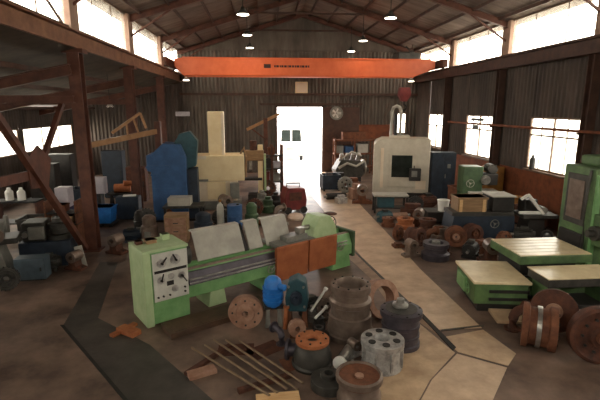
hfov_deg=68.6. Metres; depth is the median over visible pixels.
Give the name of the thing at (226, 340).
bar
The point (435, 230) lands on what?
pipe elbow
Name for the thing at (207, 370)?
slab
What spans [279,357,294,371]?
plate
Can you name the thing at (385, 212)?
motor
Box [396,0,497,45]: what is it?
purlin
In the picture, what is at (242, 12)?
lamp
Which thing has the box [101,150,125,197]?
tall cabinet
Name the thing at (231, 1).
purlin
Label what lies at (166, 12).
knee brace
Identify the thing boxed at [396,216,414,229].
round casting
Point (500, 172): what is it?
tall cabinet
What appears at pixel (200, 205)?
steel table
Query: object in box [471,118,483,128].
bracket
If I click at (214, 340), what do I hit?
bar
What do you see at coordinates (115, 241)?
pipe elbow
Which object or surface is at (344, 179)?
wheel
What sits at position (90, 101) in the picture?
tie beam
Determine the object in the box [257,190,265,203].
round blank
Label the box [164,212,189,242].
base cabinet
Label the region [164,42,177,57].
window
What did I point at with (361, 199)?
bracket
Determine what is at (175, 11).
purlin
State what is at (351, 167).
engine
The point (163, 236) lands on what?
tin
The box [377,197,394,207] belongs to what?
tool chest
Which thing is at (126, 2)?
purlin
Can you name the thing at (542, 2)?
purlin
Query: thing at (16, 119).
wall
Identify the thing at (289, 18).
rafter
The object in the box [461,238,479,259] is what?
motor
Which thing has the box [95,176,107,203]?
tall cabinet
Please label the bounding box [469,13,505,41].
knee brace
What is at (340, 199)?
block
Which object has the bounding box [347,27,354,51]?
lamp
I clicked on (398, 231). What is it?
wheel
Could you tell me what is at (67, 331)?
gangway edge
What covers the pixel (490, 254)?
bracket
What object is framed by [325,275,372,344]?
shell
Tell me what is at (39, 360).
floor
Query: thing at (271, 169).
rack
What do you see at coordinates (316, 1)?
purlin
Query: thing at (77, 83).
column
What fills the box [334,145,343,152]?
storage box
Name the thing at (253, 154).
press
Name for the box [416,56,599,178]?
wall
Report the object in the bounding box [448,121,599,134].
pipe
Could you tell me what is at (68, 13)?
pillar
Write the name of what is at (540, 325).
drum
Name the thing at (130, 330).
rag
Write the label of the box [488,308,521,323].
plate
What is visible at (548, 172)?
window
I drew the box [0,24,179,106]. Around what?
ceiling
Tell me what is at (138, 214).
motor housing
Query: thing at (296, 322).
casting
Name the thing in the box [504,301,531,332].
pipe elbow
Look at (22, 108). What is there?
purlin
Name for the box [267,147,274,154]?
bin
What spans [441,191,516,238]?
planer
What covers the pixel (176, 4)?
rafter
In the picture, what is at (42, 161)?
gusset plate
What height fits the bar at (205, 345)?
0.042 m
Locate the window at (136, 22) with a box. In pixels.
[134,21,157,60]
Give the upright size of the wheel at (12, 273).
0.618 m
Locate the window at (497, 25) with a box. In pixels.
[457,25,499,62]
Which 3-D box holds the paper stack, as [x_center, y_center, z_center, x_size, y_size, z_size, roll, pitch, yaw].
[-7.022,-0.187,18.117,0.500,0.040,0.300,-3,12,-16]
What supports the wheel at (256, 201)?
on the floor
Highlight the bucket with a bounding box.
[437,199,449,211]
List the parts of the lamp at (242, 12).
lamp shade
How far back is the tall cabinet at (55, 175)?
21.07 m
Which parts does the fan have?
fan blade, plate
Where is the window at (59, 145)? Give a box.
[23,124,73,152]
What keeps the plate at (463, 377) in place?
on the floor
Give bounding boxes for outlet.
[278,283,286,290]
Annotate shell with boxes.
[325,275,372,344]
[380,300,422,353]
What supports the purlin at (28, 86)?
attached to the tie beam
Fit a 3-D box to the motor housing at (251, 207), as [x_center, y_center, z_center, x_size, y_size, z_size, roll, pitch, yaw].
[-1.786,0.635,16.262,0.550,1.100,0.585,-1,12,-5]
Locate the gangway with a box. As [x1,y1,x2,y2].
[64,262,211,399]
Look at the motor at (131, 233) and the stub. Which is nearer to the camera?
the stub
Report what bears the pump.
on the floor
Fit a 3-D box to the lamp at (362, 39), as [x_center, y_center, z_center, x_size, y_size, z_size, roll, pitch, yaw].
[3.655,-9.922,25.308,0.520,1.486,0.520,-1,12,-5]
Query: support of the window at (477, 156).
in the wall at (555, 89)
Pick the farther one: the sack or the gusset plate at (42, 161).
the sack
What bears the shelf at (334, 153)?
attached to the storage rack at (369, 153)
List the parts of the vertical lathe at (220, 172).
door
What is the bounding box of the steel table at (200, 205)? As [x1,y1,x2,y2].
[162,202,204,214]
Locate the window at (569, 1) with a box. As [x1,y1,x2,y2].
[514,0,575,47]
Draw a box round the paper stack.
[123,194,135,196]
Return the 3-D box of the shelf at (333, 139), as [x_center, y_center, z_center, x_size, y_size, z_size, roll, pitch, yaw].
[3.659,-4.100,30.114,2.700,0.100,0.900,-1,12,-5]
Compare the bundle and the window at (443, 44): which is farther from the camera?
the window at (443, 44)
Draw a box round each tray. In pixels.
[143,237,156,243]
[161,295,265,339]
[481,191,516,197]
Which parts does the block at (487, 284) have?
rail, rail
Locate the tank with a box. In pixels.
[13,253,51,281]
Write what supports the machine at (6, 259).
on the floor
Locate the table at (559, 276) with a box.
[527,264,599,308]
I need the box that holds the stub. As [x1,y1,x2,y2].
[283,305,289,329]
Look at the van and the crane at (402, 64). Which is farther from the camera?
the van
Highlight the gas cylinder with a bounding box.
[216,199,223,224]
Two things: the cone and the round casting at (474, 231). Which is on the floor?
the round casting at (474, 231)
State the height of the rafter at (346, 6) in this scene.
2.749 m
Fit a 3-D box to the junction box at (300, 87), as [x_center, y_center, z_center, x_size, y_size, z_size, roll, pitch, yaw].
[0.099,-7.716,30.184,0.840,0.750,0.290,-1,12,-5]
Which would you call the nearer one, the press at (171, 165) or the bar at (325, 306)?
the bar at (325, 306)
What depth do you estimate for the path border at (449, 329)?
9.19 m
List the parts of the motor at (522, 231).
motor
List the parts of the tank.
door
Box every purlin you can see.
[0,61,144,88]
[12,107,94,109]
[16,84,139,97]
[120,0,185,49]
[163,0,203,43]
[200,1,222,37]
[230,0,240,32]
[309,0,317,16]
[327,0,344,22]
[344,0,374,28]
[362,0,409,34]
[379,0,449,39]
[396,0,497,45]
[413,0,553,51]
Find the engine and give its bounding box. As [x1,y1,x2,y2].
[332,151,366,181]
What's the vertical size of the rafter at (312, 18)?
2.749 m
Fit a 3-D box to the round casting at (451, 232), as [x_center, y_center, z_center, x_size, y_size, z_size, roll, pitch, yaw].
[5.129,1.216,14.484,0.722,0.742,0.465,3,12,14]
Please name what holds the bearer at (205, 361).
on the floor
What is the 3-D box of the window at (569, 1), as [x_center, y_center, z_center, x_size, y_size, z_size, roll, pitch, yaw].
[9.539,-6.553,16.755,0.080,1.530,5.750,-1,12,-5]
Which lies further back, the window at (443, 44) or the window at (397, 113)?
the window at (397, 113)
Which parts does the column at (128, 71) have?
cap plate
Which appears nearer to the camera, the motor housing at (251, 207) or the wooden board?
the wooden board
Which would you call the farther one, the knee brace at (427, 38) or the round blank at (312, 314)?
the knee brace at (427, 38)
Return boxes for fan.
[330,106,342,119]
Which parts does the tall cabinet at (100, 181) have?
post, door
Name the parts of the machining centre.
sliding door, control panel, service panel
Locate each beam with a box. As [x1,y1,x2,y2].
[0,0,181,81]
[0,64,73,89]
[0,78,123,111]
[0,95,74,102]
[0,99,124,104]
[39,85,155,115]
[413,36,599,82]
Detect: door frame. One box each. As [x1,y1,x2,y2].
[312,325,330,342]
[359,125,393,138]
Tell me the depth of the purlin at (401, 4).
23.58 m
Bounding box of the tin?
[159,232,169,239]
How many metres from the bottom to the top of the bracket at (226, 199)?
0.847 m
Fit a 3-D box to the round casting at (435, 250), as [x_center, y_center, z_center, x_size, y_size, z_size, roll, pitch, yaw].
[4.138,1.513,13.430,0.840,0.540,0.840,-1,12,-5]
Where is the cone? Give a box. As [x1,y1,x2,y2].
[392,297,407,308]
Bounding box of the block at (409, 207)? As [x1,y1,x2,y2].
[400,202,420,216]
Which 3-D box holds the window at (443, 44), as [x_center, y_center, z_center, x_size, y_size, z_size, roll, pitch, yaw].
[8.573,-8.893,27.947,0.080,1.530,5.700,-1,12,-5]
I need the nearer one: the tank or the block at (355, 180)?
the tank
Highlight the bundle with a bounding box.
[113,180,131,192]
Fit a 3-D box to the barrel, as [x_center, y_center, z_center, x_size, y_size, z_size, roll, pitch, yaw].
[-2.360,0.688,15.934,0.577,1.130,0.577,2,12,12]
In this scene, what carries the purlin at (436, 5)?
attached to the ceiling at (411, 9)
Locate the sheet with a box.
[74,245,87,265]
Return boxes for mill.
[490,154,599,294]
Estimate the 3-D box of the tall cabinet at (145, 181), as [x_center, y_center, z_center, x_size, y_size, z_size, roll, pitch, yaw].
[-7.992,-0.803,21.675,0.900,1.700,0.645,-1,12,-5]
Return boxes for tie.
[254,11,366,14]
[255,29,347,31]
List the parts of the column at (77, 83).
cap plate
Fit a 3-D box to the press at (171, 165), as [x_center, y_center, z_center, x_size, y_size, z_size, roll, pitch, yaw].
[-5.100,-0.972,17.857,1.980,3.593,1.140,-2,12,-9]
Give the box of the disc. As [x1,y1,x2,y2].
[228,294,263,328]
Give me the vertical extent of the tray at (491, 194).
0.040 m
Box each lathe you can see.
[128,212,354,327]
[194,111,246,209]
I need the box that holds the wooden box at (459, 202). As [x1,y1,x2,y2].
[450,194,488,211]
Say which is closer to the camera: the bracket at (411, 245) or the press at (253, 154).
the bracket at (411, 245)
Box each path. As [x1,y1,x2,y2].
[294,172,481,329]
[349,250,454,349]
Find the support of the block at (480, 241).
on the floor
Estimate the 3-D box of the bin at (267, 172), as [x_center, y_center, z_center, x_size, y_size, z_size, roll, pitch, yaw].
[-1.830,-1.286,23.667,0.400,0.500,0.380,-2,12,-10]
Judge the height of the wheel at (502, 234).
0.698 m
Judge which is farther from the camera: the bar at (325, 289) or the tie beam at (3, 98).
the tie beam at (3, 98)
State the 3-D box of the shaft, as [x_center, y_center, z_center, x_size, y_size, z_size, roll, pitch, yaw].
[0.823,2.802,7.950,0.260,0.260,0.630,5,13,25]
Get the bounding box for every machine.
[0,219,21,279]
[18,216,77,265]
[457,163,497,194]
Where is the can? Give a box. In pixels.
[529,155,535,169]
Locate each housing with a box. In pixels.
[134,210,143,239]
[141,214,158,239]
[194,211,212,228]
[245,202,258,227]
[361,328,404,376]
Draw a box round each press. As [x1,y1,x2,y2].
[146,131,199,221]
[245,140,265,199]
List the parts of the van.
number plate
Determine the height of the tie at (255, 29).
0.100 m
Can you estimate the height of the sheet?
0.646 m
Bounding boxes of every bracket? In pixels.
[64,249,87,270]
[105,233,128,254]
[218,194,232,208]
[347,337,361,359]
[352,183,371,203]
[401,238,420,257]
[412,207,424,226]
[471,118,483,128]
[476,238,498,260]
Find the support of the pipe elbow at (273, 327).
on the floor
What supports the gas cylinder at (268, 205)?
on the floor
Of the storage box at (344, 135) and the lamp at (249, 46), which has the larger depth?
the storage box at (344, 135)
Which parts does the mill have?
panel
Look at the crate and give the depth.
17.31 m
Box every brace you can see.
[0,112,88,250]
[0,171,28,187]
[42,103,64,154]
[45,0,62,22]
[131,8,172,36]
[162,31,193,53]
[423,34,451,55]
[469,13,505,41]
[584,0,599,12]
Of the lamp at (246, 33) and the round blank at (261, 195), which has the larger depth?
the lamp at (246, 33)
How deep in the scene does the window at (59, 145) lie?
25.81 m
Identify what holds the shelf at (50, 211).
attached to the rack at (48, 209)
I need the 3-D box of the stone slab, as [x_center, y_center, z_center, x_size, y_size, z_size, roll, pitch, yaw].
[-4.612,0.020,16.933,0.840,0.300,0.600,-1,12,-5]
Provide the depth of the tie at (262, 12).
24.03 m
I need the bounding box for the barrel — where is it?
[227,203,242,229]
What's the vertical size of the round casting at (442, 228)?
0.432 m
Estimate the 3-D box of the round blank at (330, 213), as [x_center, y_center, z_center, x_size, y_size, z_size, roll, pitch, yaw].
[1.301,0.568,19.075,0.600,0.080,0.600,-1,12,-5]
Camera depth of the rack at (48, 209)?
14.33 m
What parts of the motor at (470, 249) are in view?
motor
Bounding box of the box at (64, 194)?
[54,186,73,208]
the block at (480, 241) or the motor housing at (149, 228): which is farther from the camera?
the motor housing at (149, 228)
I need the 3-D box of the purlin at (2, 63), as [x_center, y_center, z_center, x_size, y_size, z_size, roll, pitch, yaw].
[-7.822,-3.754,12.483,0.080,0.140,35.200,-1,12,-5]
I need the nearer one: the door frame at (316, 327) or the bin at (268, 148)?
the door frame at (316, 327)
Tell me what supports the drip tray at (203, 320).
on the floor
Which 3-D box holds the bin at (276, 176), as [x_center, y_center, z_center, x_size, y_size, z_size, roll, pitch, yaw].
[-1.282,-1.247,23.723,0.400,0.400,0.380,-2,12,-10]
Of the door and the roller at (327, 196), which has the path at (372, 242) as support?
the roller at (327, 196)
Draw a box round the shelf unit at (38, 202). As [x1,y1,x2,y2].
[0,198,43,224]
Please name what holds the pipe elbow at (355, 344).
on the floor
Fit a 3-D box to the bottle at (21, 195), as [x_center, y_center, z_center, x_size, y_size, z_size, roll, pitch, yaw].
[-9.828,-0.215,15.511,0.260,0.440,0.260,-1,12,-5]
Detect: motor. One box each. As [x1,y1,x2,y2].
[45,252,61,271]
[123,226,139,242]
[211,208,226,224]
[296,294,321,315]
[375,209,392,222]
[415,192,437,207]
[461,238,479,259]
[509,225,535,237]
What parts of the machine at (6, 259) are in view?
machine frame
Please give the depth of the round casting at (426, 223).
16.02 m
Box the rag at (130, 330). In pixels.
[109,322,140,337]
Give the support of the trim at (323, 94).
attached to the wall at (241, 112)
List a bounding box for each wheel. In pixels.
[0,266,20,290]
[133,208,156,220]
[246,198,263,214]
[263,180,276,195]
[315,297,330,320]
[337,176,352,192]
[392,225,403,239]
[408,196,423,207]
[496,231,512,238]
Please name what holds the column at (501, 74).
on the floor
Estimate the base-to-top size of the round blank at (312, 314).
0.340 m
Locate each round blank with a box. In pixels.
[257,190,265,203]
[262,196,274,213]
[272,192,280,206]
[308,304,316,322]
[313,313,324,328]
[323,211,336,215]
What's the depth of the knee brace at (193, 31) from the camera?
23.76 m
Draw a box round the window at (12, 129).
[0,129,18,157]
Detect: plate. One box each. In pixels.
[27,145,50,188]
[175,112,189,115]
[218,343,253,355]
[247,340,284,359]
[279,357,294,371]
[380,324,454,399]
[421,354,506,399]
[447,330,515,365]
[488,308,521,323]
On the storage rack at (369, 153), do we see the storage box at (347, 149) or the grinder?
the storage box at (347, 149)
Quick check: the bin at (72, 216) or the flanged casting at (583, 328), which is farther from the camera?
the bin at (72, 216)
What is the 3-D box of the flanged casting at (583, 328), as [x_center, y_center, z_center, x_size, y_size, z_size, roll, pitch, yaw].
[5.356,2.424,7.853,1.040,1.049,0.382,1,12,7]
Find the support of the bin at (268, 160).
on the rack at (271, 169)
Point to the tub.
(106, 212)
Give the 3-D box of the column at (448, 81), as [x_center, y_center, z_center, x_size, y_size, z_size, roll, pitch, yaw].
[8.594,-4.016,26.047,0.300,6.200,0.300,-1,12,-5]
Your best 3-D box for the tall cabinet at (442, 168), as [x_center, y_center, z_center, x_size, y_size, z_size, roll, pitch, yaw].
[7.144,-1.237,22.161,1.150,2.350,0.860,2,12,9]
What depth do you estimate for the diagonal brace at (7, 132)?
10.79 m
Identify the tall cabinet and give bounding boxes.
[30,162,61,200]
[48,153,77,186]
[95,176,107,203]
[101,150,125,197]
[125,166,149,201]
[428,151,456,198]
[482,165,504,190]
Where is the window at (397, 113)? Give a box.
[397,113,406,133]
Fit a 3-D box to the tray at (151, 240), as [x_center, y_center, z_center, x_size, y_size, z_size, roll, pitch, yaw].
[-3.234,0.878,9.482,0.236,0.080,0.236,-9,15,-37]
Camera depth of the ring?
9.56 m
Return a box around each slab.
[167,195,192,205]
[186,364,216,380]
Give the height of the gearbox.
1.092 m
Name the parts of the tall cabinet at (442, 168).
door, door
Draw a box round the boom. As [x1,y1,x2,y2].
[91,112,161,148]
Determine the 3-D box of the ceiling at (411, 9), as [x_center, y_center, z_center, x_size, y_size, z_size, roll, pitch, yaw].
[1.595,-7.685,12.474,17.500,2.702,35.200,-1,12,-5]
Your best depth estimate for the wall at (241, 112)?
30.16 m
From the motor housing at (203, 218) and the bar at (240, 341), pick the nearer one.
the bar at (240, 341)
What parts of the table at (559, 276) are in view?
leg, leg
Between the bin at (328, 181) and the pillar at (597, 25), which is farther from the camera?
the bin at (328, 181)
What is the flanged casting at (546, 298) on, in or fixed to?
on the floor
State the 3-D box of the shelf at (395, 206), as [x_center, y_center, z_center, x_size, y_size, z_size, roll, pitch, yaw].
[3.963,0.300,19.475,1.320,0.040,0.600,1,12,3]
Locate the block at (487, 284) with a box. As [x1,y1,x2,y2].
[456,260,531,310]
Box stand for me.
[115,195,141,219]
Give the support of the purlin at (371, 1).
attached to the rafter
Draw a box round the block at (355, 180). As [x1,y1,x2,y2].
[344,177,360,185]
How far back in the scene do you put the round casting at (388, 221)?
16.92 m
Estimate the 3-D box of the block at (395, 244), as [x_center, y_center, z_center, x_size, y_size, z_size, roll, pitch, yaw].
[3.244,1.484,14.523,0.350,0.150,0.330,-2,12,-10]
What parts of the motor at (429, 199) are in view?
motor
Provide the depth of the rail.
17.68 m
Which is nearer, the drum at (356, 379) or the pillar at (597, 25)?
the drum at (356, 379)
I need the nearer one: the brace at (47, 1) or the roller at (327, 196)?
the brace at (47, 1)
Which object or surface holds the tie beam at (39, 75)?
attached to the wall at (16, 119)
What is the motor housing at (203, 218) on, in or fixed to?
on the floor
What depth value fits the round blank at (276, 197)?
20.17 m
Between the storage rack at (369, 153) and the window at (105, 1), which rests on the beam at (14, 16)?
the window at (105, 1)
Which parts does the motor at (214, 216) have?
motor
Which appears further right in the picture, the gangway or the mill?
the mill
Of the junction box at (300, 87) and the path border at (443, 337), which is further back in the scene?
the junction box at (300, 87)
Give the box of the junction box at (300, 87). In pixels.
[295,82,307,92]
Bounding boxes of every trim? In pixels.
[180,93,417,95]
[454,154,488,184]
[499,164,563,230]
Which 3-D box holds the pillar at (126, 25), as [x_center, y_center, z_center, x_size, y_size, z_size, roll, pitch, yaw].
[-7.144,-6.855,18.199,0.320,1.530,0.600,-1,12,-5]
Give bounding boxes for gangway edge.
[60,325,127,399]
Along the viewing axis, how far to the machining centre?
21.99 m
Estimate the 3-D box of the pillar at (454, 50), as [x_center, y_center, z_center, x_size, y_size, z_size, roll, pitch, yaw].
[8.813,-8.312,25.168,0.320,1.530,0.600,-1,12,-5]
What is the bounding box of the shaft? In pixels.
[333,344,353,368]
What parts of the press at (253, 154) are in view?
motor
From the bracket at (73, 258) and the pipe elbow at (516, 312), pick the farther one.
the bracket at (73, 258)
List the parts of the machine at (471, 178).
motor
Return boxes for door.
[260,103,361,172]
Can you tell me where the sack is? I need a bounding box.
[287,213,303,220]
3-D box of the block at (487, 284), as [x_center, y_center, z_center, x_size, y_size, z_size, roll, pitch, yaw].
[4.493,2.033,10.458,1.307,0.740,1.420,1,12,3]
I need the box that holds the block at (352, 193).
[348,183,363,199]
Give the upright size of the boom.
4.346 m
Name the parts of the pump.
leg, plate, leg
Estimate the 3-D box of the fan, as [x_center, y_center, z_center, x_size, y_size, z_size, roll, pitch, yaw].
[2.537,-6.027,30.537,0.920,0.920,0.120,-1,12,-5]
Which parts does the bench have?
leg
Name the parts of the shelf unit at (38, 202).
shelf, shelf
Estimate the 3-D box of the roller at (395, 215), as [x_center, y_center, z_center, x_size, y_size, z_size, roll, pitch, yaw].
[3.810,0.660,18.197,1.600,0.258,0.260,-3,12,-13]
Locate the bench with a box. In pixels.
[372,192,408,212]
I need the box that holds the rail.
[425,34,599,72]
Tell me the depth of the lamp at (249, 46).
28.25 m
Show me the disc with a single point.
(251, 304)
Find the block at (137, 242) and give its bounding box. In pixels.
[134,239,142,244]
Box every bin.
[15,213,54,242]
[61,203,69,210]
[68,214,74,222]
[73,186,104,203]
[263,171,269,180]
[266,158,270,167]
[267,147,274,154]
[273,161,280,167]
[273,173,279,180]
[319,173,341,190]
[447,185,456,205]
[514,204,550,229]
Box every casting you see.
[288,318,305,338]
[381,216,394,227]
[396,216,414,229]
[404,227,426,245]
[418,217,436,230]
[421,239,449,262]
[431,225,447,239]
[444,225,466,246]
[463,223,483,241]
[530,288,578,332]
[566,305,599,363]
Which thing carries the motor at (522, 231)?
on the floor
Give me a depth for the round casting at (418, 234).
14.45 m
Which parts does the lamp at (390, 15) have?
lamp shade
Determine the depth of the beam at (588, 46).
17.91 m
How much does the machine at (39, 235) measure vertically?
1.380 m
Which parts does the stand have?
door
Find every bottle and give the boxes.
[5,187,13,200]
[17,187,25,200]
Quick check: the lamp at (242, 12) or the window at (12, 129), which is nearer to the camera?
the lamp at (242, 12)
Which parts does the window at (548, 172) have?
sill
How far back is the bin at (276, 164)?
23.42 m
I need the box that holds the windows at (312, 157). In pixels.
[0,127,577,173]
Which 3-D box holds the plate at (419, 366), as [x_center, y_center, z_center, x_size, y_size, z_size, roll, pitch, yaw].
[2.028,2.887,8.164,1.292,0.006,3.030,9,15,36]
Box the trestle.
[107,191,132,203]
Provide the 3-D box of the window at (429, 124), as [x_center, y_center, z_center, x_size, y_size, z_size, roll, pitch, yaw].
[8.603,-4.372,27.921,0.220,2.170,2.800,-1,12,-5]
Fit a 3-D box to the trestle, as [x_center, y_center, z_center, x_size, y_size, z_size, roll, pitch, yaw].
[-8.163,-0.004,20.312,1.200,0.694,0.600,-1,12,-5]
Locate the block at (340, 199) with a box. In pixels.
[335,194,347,203]
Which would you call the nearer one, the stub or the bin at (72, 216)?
the stub
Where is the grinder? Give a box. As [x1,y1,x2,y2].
[513,194,558,237]
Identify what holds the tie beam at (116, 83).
attached to the column at (128, 71)
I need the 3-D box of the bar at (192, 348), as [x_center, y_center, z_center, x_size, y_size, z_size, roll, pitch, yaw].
[-1.253,2.921,7.579,2.110,0.042,0.044,10,16,41]
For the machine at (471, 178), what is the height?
2.150 m
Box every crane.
[163,46,447,110]
[246,113,279,170]
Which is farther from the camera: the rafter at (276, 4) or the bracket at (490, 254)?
the rafter at (276, 4)
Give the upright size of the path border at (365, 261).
0.012 m
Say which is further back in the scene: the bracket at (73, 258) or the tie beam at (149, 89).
the tie beam at (149, 89)
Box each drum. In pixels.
[336,360,382,399]
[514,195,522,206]
[520,302,560,352]
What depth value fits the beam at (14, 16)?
12.46 m
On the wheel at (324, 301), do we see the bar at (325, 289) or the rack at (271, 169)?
the bar at (325, 289)
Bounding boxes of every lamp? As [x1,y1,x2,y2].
[237,0,248,15]
[242,7,251,35]
[246,25,253,48]
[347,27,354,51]
[359,18,367,41]
[385,0,396,18]
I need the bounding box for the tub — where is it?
[97,204,119,226]
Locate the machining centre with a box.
[372,104,430,197]
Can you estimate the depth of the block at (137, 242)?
9.34 m
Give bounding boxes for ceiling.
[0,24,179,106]
[85,0,595,54]
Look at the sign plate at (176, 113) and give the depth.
24.07 m
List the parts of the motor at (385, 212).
motor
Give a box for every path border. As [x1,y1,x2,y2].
[355,251,408,301]
[422,314,455,349]
[441,324,483,330]
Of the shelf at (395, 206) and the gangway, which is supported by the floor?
the gangway
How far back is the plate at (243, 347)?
8.35 m
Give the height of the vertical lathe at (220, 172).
4.350 m
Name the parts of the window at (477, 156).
sill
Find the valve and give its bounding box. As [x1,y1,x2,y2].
[284,330,332,374]
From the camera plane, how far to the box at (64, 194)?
16.42 m
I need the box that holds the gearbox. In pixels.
[285,273,308,327]
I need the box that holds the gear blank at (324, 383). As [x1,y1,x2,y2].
[311,367,338,397]
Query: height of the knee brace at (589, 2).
1.235 m
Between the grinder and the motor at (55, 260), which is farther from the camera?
the grinder
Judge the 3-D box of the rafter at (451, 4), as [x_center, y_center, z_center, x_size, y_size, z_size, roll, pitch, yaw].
[5.187,-8.845,18.848,8.325,2.749,0.180,-1,12,-5]
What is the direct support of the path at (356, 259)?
on the floor
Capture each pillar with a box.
[57,0,79,30]
[120,13,134,53]
[154,36,163,66]
[449,40,459,66]
[501,20,517,54]
[594,0,599,34]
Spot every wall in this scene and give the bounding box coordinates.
[0,109,78,207]
[88,14,420,174]
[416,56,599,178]
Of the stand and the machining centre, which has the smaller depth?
the stand
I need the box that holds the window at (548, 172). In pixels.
[522,117,579,178]
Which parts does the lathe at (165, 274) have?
control plate, name plate, leg, guard post, leg, feed rod, tool post, leg, bed plate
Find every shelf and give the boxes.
[44,209,81,213]
[333,139,373,140]
[333,152,372,154]
[376,205,404,208]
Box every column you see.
[61,48,104,252]
[119,66,143,208]
[153,76,166,143]
[440,78,451,150]
[489,69,506,165]
[575,54,599,162]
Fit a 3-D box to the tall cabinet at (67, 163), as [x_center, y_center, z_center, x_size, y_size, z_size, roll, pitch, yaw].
[-12.293,-1.282,22.741,1.200,2.200,0.645,-1,12,-5]
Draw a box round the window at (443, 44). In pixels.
[420,44,446,59]
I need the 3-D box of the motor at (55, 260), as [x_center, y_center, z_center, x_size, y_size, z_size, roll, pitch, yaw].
[-7.139,1.747,12.418,0.704,0.496,0.416,-5,13,-22]
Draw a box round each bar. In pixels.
[191,347,270,395]
[204,344,278,392]
[213,339,287,389]
[225,339,298,390]
[239,340,303,383]
[310,287,327,311]
[314,305,327,318]
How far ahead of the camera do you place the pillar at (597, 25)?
14.17 m
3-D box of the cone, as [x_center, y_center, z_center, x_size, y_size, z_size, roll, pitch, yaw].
[1.940,1.968,8.494,0.300,0.170,0.300,-1,12,-5]
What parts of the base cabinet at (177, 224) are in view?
drawer, drawer, drawer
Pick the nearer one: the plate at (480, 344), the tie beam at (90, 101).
the plate at (480, 344)
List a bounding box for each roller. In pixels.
[323,192,348,199]
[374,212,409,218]
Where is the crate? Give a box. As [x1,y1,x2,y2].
[423,208,443,222]
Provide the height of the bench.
0.820 m
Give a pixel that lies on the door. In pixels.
(349, 122)
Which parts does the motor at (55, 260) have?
motor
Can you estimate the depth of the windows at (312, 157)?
56.34 m
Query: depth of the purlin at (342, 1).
26.28 m
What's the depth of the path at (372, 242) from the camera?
13.25 m
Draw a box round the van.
[277,123,303,159]
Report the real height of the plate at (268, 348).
0.012 m
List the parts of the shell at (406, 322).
plate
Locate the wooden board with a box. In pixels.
[256,390,299,399]
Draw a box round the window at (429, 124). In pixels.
[427,113,442,149]
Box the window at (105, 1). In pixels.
[6,0,178,72]
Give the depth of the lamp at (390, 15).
18.85 m
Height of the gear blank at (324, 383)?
0.260 m
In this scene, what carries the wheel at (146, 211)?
on the floor
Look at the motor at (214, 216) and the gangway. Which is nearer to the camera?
the gangway
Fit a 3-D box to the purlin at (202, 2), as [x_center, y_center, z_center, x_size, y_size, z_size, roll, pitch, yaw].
[-3.687,-7.197,12.120,0.070,0.140,35.200,-1,12,-5]
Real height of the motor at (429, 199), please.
0.744 m
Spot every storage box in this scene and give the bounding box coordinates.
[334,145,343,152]
[341,132,366,139]
[344,146,353,152]
[356,143,367,152]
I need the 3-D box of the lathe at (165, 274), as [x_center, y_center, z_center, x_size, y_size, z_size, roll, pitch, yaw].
[-1.044,1.408,11.150,6.078,1.680,1.124,-9,15,-37]
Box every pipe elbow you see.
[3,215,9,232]
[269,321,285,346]
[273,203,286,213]
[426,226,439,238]
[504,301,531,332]
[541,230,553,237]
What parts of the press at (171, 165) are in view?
access door, frame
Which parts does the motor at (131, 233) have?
motor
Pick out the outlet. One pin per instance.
(281, 286)
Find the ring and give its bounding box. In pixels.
[369,279,398,318]
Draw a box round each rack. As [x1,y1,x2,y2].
[43,198,85,245]
[259,144,282,191]
[332,137,374,174]
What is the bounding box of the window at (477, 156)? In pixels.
[461,115,492,160]
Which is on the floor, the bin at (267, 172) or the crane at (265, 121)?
the crane at (265, 121)
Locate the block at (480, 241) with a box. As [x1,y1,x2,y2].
[475,239,483,253]
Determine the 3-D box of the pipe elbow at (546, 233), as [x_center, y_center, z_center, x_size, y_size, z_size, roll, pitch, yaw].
[7.866,1.332,14.076,0.360,0.630,0.603,8,14,33]
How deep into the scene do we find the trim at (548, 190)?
17.49 m
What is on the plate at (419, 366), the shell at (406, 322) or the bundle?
the shell at (406, 322)
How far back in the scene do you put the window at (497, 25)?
22.24 m
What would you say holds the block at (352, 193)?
on the floor
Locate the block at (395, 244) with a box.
[391,242,404,247]
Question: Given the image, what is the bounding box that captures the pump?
[262,275,286,327]
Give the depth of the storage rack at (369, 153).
29.97 m
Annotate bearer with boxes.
[184,343,232,376]
[237,371,292,393]
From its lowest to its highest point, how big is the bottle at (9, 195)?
0.440 m
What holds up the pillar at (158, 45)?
on the beam at (14, 16)
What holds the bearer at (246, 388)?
on the floor
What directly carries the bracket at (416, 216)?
on the floor
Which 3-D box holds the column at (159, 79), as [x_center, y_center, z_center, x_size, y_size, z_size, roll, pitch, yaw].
[-7.607,-3.684,24.461,0.600,6.200,0.520,-1,12,-5]
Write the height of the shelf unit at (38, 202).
1.315 m
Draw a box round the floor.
[0,171,599,399]
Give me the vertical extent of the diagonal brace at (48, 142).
1.736 m
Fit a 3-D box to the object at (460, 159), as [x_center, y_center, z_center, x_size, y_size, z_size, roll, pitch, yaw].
[8.973,-1.357,23.714,0.040,1.950,5.100,-1,12,-5]
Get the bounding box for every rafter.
[129,0,202,21]
[161,0,299,41]
[177,14,301,54]
[302,14,421,56]
[320,0,452,45]
[429,0,507,27]

